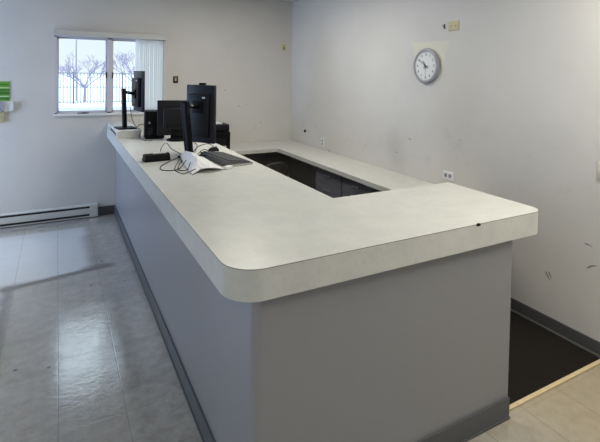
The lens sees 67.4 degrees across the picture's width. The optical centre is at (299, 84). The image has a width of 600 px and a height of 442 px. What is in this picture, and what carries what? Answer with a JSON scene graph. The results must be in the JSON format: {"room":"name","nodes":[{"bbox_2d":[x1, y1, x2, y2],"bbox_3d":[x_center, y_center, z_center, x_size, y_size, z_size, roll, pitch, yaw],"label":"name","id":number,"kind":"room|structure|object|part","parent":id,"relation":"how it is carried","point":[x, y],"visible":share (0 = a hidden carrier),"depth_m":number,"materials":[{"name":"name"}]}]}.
{"room":"reception area","nodes":[
{"label":"reception area","id":0,"kind":"room"},
{"bbox_2d":[0,0,292,213],"bbox_3d":[-2.486,0.178,5.494,5.262,2.820,0.152,0,2,-28],"label":"wall","id":1,"kind":"structure","parent":0,"point":[47,160],"depth_m":5.51,"materials":[{"name":"paint"}]},
{"bbox_2d":[0,112,3,121],"bbox_3d":[-3.314,0.357,4.951,0.100,0.112,0.032,0,2,-28],"label":"thermostat","id":2,"kind":"object","parent":1,"relation":"attached to","point":[1,113],"visible":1,"depth_m":4.96,"materials":[{"name":"beige plastic"}]},
{"bbox_2d":[0,81,13,111],"bbox_3d":[-3.318,0.128,4.939,0.290,0.330,0.035,0,2,-28],"label":"brochure rack","id":3,"kind":"object","parent":1,"relation":"attached to","point":[4,85],"visible":1,"depth_m":4.98,"materials":[{"name":"white plastic"}]},
{"bbox_2d":[0,203,97,227],"bbox_3d":[-3.414,1.504,4.918,2.200,0.146,0.069,0,2,-28],"label":"baseboard heater","id":4,"kind":"object","parent":1,"relation":"attached to","point":[19,218],"visible":1,"depth_m":5.17,"materials":[{"name":"metal"}]},
{"bbox_3d":[-3.439,1.504,4.870,2.110,0.068,0.008,0,2,-28],"label":"panel","id":5,"kind":"part","parent":4,"relation":"part of","materials":[{"name":"metal"}]},
{"bbox_2d":[98,205,113,215],"bbox_3d":[-2.375,1.538,5.512,0.193,0.105,0.012,0,2,-28],"label":"baseboard","id":6,"kind":"structure","parent":1,"relation":"attached to","point":[103,210],"depth_m":5.50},
{"bbox_2d":[54,35,164,116],"bbox_3d":[-2.304,-0.109,5.525,1.264,0.952,0.150,0,2,-28],"label":"window","id":7,"kind":"structure","parent":1,"relation":"in","point":[108,110],"depth_m":5.47,"materials":[{"name":"white plastic"}]},
{"bbox_3d":[-2.601,-0.115,5.382,0.538,0.882,0.040,0,2,-28],"label":"sash","id":8,"kind":"part","parent":7,"relation":"part of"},
{"bbox_3d":[-2.297,0.355,5.509,1.264,0.026,0.055,0,2,-28],"label":"sill","id":9,"kind":"part","parent":7,"relation":"part of","materials":[{"name":"white plastic"}]},
{"bbox_2d":[54,29,166,109],"bbox_3d":[-2.273,-0.159,5.463,1.261,0.942,0.084,0,2,-28],"label":"vertical blind","id":10,"kind":"object","parent":7,"relation":"attached to","point":[149,51],"visible":0.8,"depth_m":5.65,"materials":[{"name":"white plastic"}]},
{"bbox_3d":[-2.050,-0.113,5.680,0.614,0.882,0.040,0,2,-28],"label":"sash","id":11,"kind":"part","parent":7,"relation":"part of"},
{"bbox_2d":[173,76,177,82],"bbox_3d":[-1.620,-0.068,5.860,0.066,0.092,0.014,0,2,-28],"label":"switch plate","id":12,"kind":"object","parent":1,"relation":"attached to","point":[175,78],"visible":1,"depth_m":5.86,"materials":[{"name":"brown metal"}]},
{"bbox_2d":[277,0,297,1],"bbox_3d":[-0.312,-1.141,1.633,5.412,0.100,8.923,0,2,-28],"label":"ceiling","id":13,"kind":"structure","parent":0,"point":[277,0],"depth_m":6.51,"materials":[{"name":"white paint"}]},
{"bbox_2d":[0,214,599,441],"bbox_3d":[-0.364,1.777,1.710,5.412,0.100,8.923,0,2,-28],"label":"floor","id":14,"kind":"structure","parent":0,"point":[84,357],"depth_m":2.75,"materials":[{"name":"tile"}]},
{"bbox_2d":[107,126,537,441],"bbox_3d":[-0.534,1.127,3.957,1.750,1.074,4.465,0,2,-28],"label":"reception counter","id":15,"kind":"object","parent":14,"relation":"on","point":[283,309],"depth_m":2.07,"materials":[{"name":"white laminate"}]},
{"bbox_2d":[107,121,140,138],"bbox_3d":[-2.006,0.499,5.088,0.226,0.078,1.034,0,2,-28],"label":"raised ledge","id":16,"kind":"object","parent":15,"relation":"on","point":[127,133],"visible":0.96,"depth_m":4.68,"materials":[{"name":"white laminate"}]},
{"bbox_2d":[114,71,144,129],"bbox_3d":[-1.846,0.159,4.848,0.252,0.620,0.300,0,2,-37],"label":"monitor","id":17,"kind":"object","parent":16,"relation":"on","point":[138,82],"visible":0.98,"depth_m":4.81,"materials":[{"name":"black plastic"}]},
{"bbox_3d":[-1.840,0.099,4.851,0.130,0.100,0.100,0,2,-37],"label":"mount arm","id":18,"kind":"part","parent":17,"relation":"part of","materials":[{"name":"black plastic"}]},
{"bbox_2d":[144,110,163,138],"bbox_3d":[-1.528,0.414,4.708,0.190,0.285,0.213,0,2,-22],"label":"computer tower","id":19,"kind":"object","parent":15,"relation":"on","point":[150,116],"visible":0.71,"depth_m":4.60,"materials":[{"name":"black plastic"}]},
{"bbox_2d":[142,151,170,162],"bbox_3d":[-1.126,0.563,3.528,0.200,0.064,0.090,0,2,-34],"label":"hole punch","id":20,"kind":"object","parent":15,"relation":"on","point":[154,156],"visible":1,"depth_m":3.50,"materials":[{"name":"black plastic"}]},
{"bbox_3d":[-1.125,0.554,3.525,0.192,0.038,0.085,0,2,-34],"label":"lever","id":21,"kind":"part","parent":20,"relation":"part of","materials":[{"name":"black plastic"}]},
{"bbox_2d":[157,100,186,141],"bbox_3d":[-1.245,0.362,4.582,0.400,0.405,0.220,1,2,-16],"label":"monitor","id":22,"kind":"object","parent":15,"relation":"on","point":[169,119],"visible":0.69,"depth_m":4.54,"materials":[{"name":"black plastic"}]},
{"bbox_2d":[160,157,185,170],"bbox_3d":[-0.974,0.574,3.431,0.190,0.051,0.537,1,2,-18],"label":"cable","id":23,"kind":"object","parent":15,"relation":"on","point":[178,157],"visible":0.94,"depth_m":3.26,"materials":[{"name":"black plastic"}]},
{"bbox_2d":[178,85,215,156],"bbox_3d":[-0.888,0.298,3.731,0.290,0.590,0.252,2,2,25],"label":"monitor","id":24,"kind":"object","parent":15,"relation":"on","point":[198,113],"visible":0.95,"depth_m":3.76,"materials":[{"name":"black plastic"}]},
{"bbox_3d":[-0.894,0.189,3.710,0.100,0.100,0.182,2,2,25],"label":"mount arm","id":25,"kind":"part","parent":24,"relation":"part of","materials":[{"name":"black plastic"}]},
{"bbox_2d":[180,151,222,173],"bbox_3d":[-0.768,0.560,3.385,0.256,0.087,0.630,0,2,-28],"label":"folded paper","id":26,"kind":"object","parent":15,"relation":"on","point":[198,162],"visible":0.99,"depth_m":3.25,"materials":[{"name":"white paper"}]},
{"bbox_2d":[208,146,218,151],"bbox_3d":[-0.770,0.568,4.004,0.110,0.038,0.068,0,2,-43],"label":"mouse","id":27,"kind":"object","parent":15,"relation":"on","point":[215,147],"visible":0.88,"depth_m":3.99,"materials":[{"name":"black plastic"}]},
{"bbox_2d":[201,151,252,165],"bbox_3d":[-0.591,0.578,3.578,0.220,0.050,0.472,0,2,-36],"label":"keyboard","id":28,"kind":"object","parent":15,"relation":"on","point":[221,158],"visible":0.98,"depth_m":3.46,"materials":[{"name":"plastic"}]},
{"bbox_3d":[-0.452,0.602,3.389,0.216,0.014,0.002,0,2,-36],"label":"trim","id":29,"kind":"part","parent":28,"relation":"part of","materials":[{"name":"plastic"}]},
{"bbox_2d":[223,165,233,169],"bbox_3d":[-0.518,0.601,3.281,0.040,0.022,0.078,2,2,39],"label":"plug","id":30,"kind":"object","parent":15,"relation":"on","point":[227,167],"visible":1,"depth_m":3.26,"materials":[{"name":"white plastic"}]},
{"bbox_2d":[110,126,537,269],"bbox_3d":[-0.526,0.595,3.944,1.749,0.002,4.461,0,2,-28],"label":"countertop","id":31,"kind":"structure","parent":15,"relation":"on","point":[254,216],"depth_m":2.33,"materials":[{"name":"white laminate"}]},
{"bbox_2d":[509,359,599,410],"bbox_3d":[1.488,1.731,2.607,0.952,0.010,0.024,0,2,-28],"label":"trim","id":32,"kind":"structure","parent":14,"relation":"on","point":[584,369],"depth_m":2.58,"materials":[{"name":"brown wood"}]},
{"bbox_2d":[289,0,599,341],"bbox_3d":[1.939,0.324,2.986,0.156,2.820,8.773,0,2,-28],"label":"wall","id":33,"kind":"structure","parent":0,"point":[511,109],"depth_m":3.61,"materials":[{"name":"paint"}]},
{"bbox_2d":[413,48,439,83],"bbox_3d":[1.179,-0.176,4.204,0.036,0.331,0.331,0,2,-28],"label":"wall clock","id":34,"kind":"object","parent":33,"relation":"attached to","point":[426,65],"visible":1,"depth_m":4.19,"materials":[{"name":"white plastic"}]},
{"bbox_2d":[443,170,453,180],"bbox_3d":[1.311,0.804,3.985,0.009,0.080,0.124,0,2,-28],"label":"outlet","id":35,"kind":"object","parent":33,"relation":"attached to","point":[447,175],"visible":1,"depth_m":3.98,"materials":[{"name":"white plastic"}]},
{"bbox_2d":[448,19,458,30],"bbox_3d":[1.344,-0.519,3.932,0.010,0.094,0.116,0,2,-28],"label":"wall plate","id":36,"kind":"object","parent":33,"relation":"attached to","point":[453,24],"visible":1,"depth_m":3.93,"materials":[{"name":"beige plastic"}]},
{"bbox_2d":[510,297,599,357],"bbox_3d":[1.876,1.687,2.916,0.024,0.096,8.623,0,2,-28],"label":"baseboard","id":37,"kind":"structure","parent":33,"relation":"attached to","point":[573,336],"depth_m":3.10,"materials":[{"name":"grey rubber"}]},
{"bbox_2d":[597,162,599,179],"bbox_3d":[1.919,0.552,2.851,0.016,0.116,0.072,0,2,-28],"label":"light switch","id":38,"kind":"object","parent":33,"relation":"attached to","point":[598,163],"visible":1,"depth_m":2.88,"materials":[{"name":"beige plastic"}]},
{"bbox_2d":[508,310,599,403],"bbox_3d":[-0.137,1.661,4.237,2.312,0.006,4.388,0,2,-28],"label":"floor","id":39,"kind":"structure","parent":0,"point":[538,357],"depth_m":2.84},
{"bbox_2d":[266,162,287,175],"bbox_3d":[-0.466,1.264,5.404,0.565,0.715,0.558,2,2,42],"label":"office chair","id":40,"kind":"object","parent":39,"relation":"on","point":[282,168],"visible":0.02,"depth_m":5.28,"materials":[{"name":"black plastic"}]},
{"bbox_2d":[315,167,341,197],"bbox_3d":[0.469,1.286,4.993,0.450,0.726,0.533,0,2,-28],"label":"base cabinet","id":41,"kind":"object","parent":39,"relation":"on","point":[328,183],"visible":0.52,"depth_m":4.88,"materials":[{"name":"metal"}]},
{"bbox_3d":[0.308,1.228,4.904,0.021,0.272,0.521,0,2,-28],"label":"drawer","id":42,"kind":"part","parent":41,"relation":"part of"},
{"bbox_2d":[230,140,431,190],"bbox_3d":[-0.069,1.258,4.806,1.650,0.773,3.421,0,2,-28],"label":"countertop","id":43,"kind":"structure","parent":39,"relation":"on","point":[378,178],"depth_m":4.99,"materials":[{"name":"laminate"}]},
{"bbox_2d":[216,122,229,148],"bbox_3d":[-1.158,0.662,5.807,0.420,0.325,0.366,0,2,-28],"label":"printer","id":44,"kind":"object","parent":43,"relation":"on","point":[222,130],"visible":0.32,"depth_m":5.71,"materials":[{"name":"black plastic"}]},
{"bbox_2d":[216,138,225,144],"bbox_3d":[-1.074,0.720,5.651,0.300,0.080,0.008,0,2,-28],"label":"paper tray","id":45,"kind":"object","parent":44,"relation":"on","point":[221,141],"depth_m":5.69,"materials":[{"name":"black plastic"}]},
{"bbox_3d":[-1.162,0.547,5.816,0.410,0.095,0.340,0,2,-28],"label":"scanner lid","id":46,"kind":"part","parent":44,"relation":"part of","materials":[{"name":"plastic"}]},
{"bbox_2d":[342,176,380,196],"bbox_3d":[0.724,1.303,4.520,0.450,0.726,0.533,0,2,-28],"label":"base cabinet","id":47,"kind":"object","parent":39,"relation":"on","point":[350,187],"visible":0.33,"depth_m":4.46,"materials":[{"name":"metal"}]},
{"bbox_3d":[0.563,1.245,4.431,0.021,0.272,0.521,0,2,-28],"label":"drawer","id":48,"kind":"part","parent":47,"relation":"part of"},
{"label":"outside","id":49,"kind":"structure","parent":0,"visible":0},
{"bbox_2d":[59,74,133,107],"bbox_3d":[-35.553,-0.947,98.812,150.000,0.200,195.377,0,2,-28],"label":"snow","id":50,"kind":"object","parent":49,"point":[85,104],"depth_m":41.56,"materials":[{"name":"white snow"}]},
{"bbox_2d":[75,39,76,100],"bbox_3d":[-14.756,-2.333,31.186,1.445,6.900,0.200,0,2,-28],"label":"lamp post","id":51,"kind":"object","parent":50,"relation":"on","point":[76,39],"visible":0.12,"depth_m":30.89,"materials":[{"name":"metal"}]},
{"bbox_2d":[59,50,114,101],"bbox_3d":[-14.268,-0.550,29.622,3.711,3.540,2.886,1,2,-13],"label":"bare tree","id":52,"kind":"object","parent":50,"relation":"on","point":[94,63],"visible":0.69,"depth_m":29.74,"materials":[{"name":"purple plant"}]},
{"bbox_2d":[59,106,132,110],"bbox_3d":[0.906,1.391,31.245,150.000,0.012,3.000,0,2,-28],"label":"road","id":53,"kind":"structure","parent":50,"relation":"on","point":[75,108],"depth_m":24.91,"materials":[{"name":"white snow"}]},
{"bbox_2d":[59,71,133,103],"bbox_3d":[-11.332,0.188,29.714,13.000,2.060,0.070,0,2,-28],"label":"metal fence","id":54,"kind":"object","parent":50,"relation":"on","point":[121,73],"visible":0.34,"depth_m":28.69,"materials":[{"name":"metal"}]},
{"bbox_3d":[-11.332,0.168,29.714,13.000,0.044,0.040,0,2,-28],"label":"rail","id":55,"kind":"part","parent":54,"relation":"part of","materials":[{"name":"metal"}]},
{"bbox_3d":[-11.316,-0.732,29.690,13.000,0.044,0.040,0,2,-28],"label":"rail","id":56,"kind":"part","parent":54,"relation":"part of","materials":[{"name":"metal"}]},
{"bbox_2d":[113,51,134,80],"bbox_3d":[-12.139,-0.809,33.174,3.905,3.945,4.114,0,2,-28],"label":"bare tree","id":57,"kind":"object","parent":50,"relation":"on","point":[121,58],"visible":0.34,"depth_m":32.52,"materials":[{"name":"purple plant"}]}
]}

